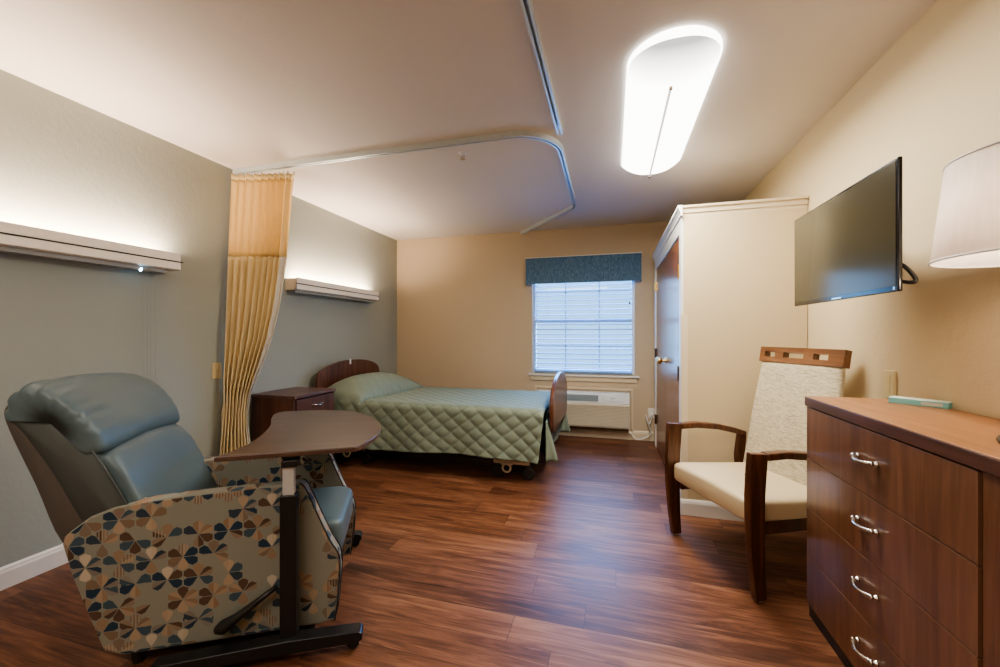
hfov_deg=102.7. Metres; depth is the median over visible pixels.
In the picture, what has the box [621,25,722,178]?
ceiling light
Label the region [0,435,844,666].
floor
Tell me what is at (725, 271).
closet
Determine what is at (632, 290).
window
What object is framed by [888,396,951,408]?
book
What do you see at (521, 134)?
track
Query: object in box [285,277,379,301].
strip light
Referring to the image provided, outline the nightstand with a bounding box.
[251,387,335,455]
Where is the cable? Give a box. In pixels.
[903,263,918,283]
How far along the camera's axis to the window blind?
4.68 m
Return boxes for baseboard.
[0,544,67,590]
[558,428,653,440]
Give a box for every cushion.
[5,373,179,453]
[101,424,217,502]
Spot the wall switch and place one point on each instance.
(216, 367)
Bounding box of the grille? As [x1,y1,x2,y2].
[567,394,597,401]
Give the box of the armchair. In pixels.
[665,346,851,603]
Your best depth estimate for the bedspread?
3.39 m
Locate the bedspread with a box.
[328,372,570,463]
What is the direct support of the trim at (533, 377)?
attached to the wall at (465, 303)
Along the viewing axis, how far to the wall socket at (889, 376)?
1.73 m
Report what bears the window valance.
attached to the wall at (465, 303)
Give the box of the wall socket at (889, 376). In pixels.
[883,370,895,396]
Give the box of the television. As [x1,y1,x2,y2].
[795,156,902,305]
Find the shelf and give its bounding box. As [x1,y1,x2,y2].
[569,426,627,430]
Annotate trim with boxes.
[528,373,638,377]
[531,375,636,382]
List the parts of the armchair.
leg, rail, armrest, seat, leg, leg, armrest, rail, backrest, rail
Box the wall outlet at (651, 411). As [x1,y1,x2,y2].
[648,408,654,418]
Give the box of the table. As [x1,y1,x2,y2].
[150,410,380,666]
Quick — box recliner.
[4,373,355,663]
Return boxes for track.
[232,130,575,233]
[520,0,562,134]
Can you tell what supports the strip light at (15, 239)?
attached to the wall at (67, 165)
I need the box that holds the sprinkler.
[458,151,466,159]
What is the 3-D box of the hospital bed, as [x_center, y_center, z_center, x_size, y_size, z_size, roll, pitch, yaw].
[-0.516,0.735,3.929,2.228,0.940,1.030,0,0,16]
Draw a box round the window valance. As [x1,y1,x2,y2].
[525,252,641,284]
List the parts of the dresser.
drawer, handle, handle, handle, handle, drawer, drawer, drawer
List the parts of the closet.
door, knob, crown, casing, door, baseboard, moulding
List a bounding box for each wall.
[0,69,396,567]
[397,221,668,440]
[742,0,999,418]
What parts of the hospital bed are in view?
headboard, frame, deck frame, mattress, footboard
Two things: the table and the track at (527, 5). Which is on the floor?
the table
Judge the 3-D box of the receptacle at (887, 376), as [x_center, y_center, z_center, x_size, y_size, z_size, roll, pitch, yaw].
[1.690,0.220,1.744,0.002,0.080,0.032,0,0,16]
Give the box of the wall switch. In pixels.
[212,362,221,378]
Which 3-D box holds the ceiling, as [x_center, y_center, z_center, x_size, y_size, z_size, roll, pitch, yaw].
[-0.382,-1.284,1.602,4.140,0.080,6.880,0,0,16]
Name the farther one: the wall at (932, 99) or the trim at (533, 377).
the trim at (533, 377)
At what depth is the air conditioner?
4.52 m
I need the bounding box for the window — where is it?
[533,281,634,374]
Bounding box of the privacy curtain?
[220,171,294,454]
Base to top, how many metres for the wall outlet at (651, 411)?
0.114 m
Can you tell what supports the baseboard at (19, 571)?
attached to the wall at (67, 165)
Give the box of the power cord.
[629,415,651,439]
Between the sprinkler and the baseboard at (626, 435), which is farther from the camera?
the baseboard at (626, 435)
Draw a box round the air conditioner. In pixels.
[535,386,632,430]
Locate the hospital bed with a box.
[315,359,566,479]
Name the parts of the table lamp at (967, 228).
shade trim, lamp shade, shade trim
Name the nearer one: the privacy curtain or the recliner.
the recliner
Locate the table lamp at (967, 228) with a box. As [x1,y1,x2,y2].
[928,141,999,443]
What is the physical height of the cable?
0.071 m
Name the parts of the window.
meeting rail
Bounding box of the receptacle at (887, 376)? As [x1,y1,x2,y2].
[885,374,889,393]
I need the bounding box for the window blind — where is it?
[534,281,631,373]
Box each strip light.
[0,221,182,382]
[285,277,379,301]
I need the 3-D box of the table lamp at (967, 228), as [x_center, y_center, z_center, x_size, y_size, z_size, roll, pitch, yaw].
[1.272,-0.083,0.926,0.385,0.700,0.385,0,0,16]
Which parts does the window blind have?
rail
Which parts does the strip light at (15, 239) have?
pull cord, pull cord, pull cord, pull cord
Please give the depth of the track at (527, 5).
1.77 m
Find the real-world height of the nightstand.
0.725 m
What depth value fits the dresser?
1.16 m
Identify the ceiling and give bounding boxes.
[0,0,936,239]
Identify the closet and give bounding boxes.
[652,195,808,521]
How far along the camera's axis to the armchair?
2.10 m
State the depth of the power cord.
4.44 m
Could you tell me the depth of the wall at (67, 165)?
2.42 m
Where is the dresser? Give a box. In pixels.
[805,396,999,666]
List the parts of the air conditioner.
panel, control door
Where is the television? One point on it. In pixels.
(850, 245)
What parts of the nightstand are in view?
drawer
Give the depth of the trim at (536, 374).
4.64 m
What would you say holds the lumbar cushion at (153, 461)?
on the recliner
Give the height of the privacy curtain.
2.384 m
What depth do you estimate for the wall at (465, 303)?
5.00 m
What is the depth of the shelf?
4.55 m
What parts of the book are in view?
printed panel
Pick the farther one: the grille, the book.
the grille
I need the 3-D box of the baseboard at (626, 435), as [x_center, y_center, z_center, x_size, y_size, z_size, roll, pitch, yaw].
[0.170,1.153,4.909,3.220,0.104,0.014,0,0,16]
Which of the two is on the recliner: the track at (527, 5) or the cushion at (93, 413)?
the cushion at (93, 413)

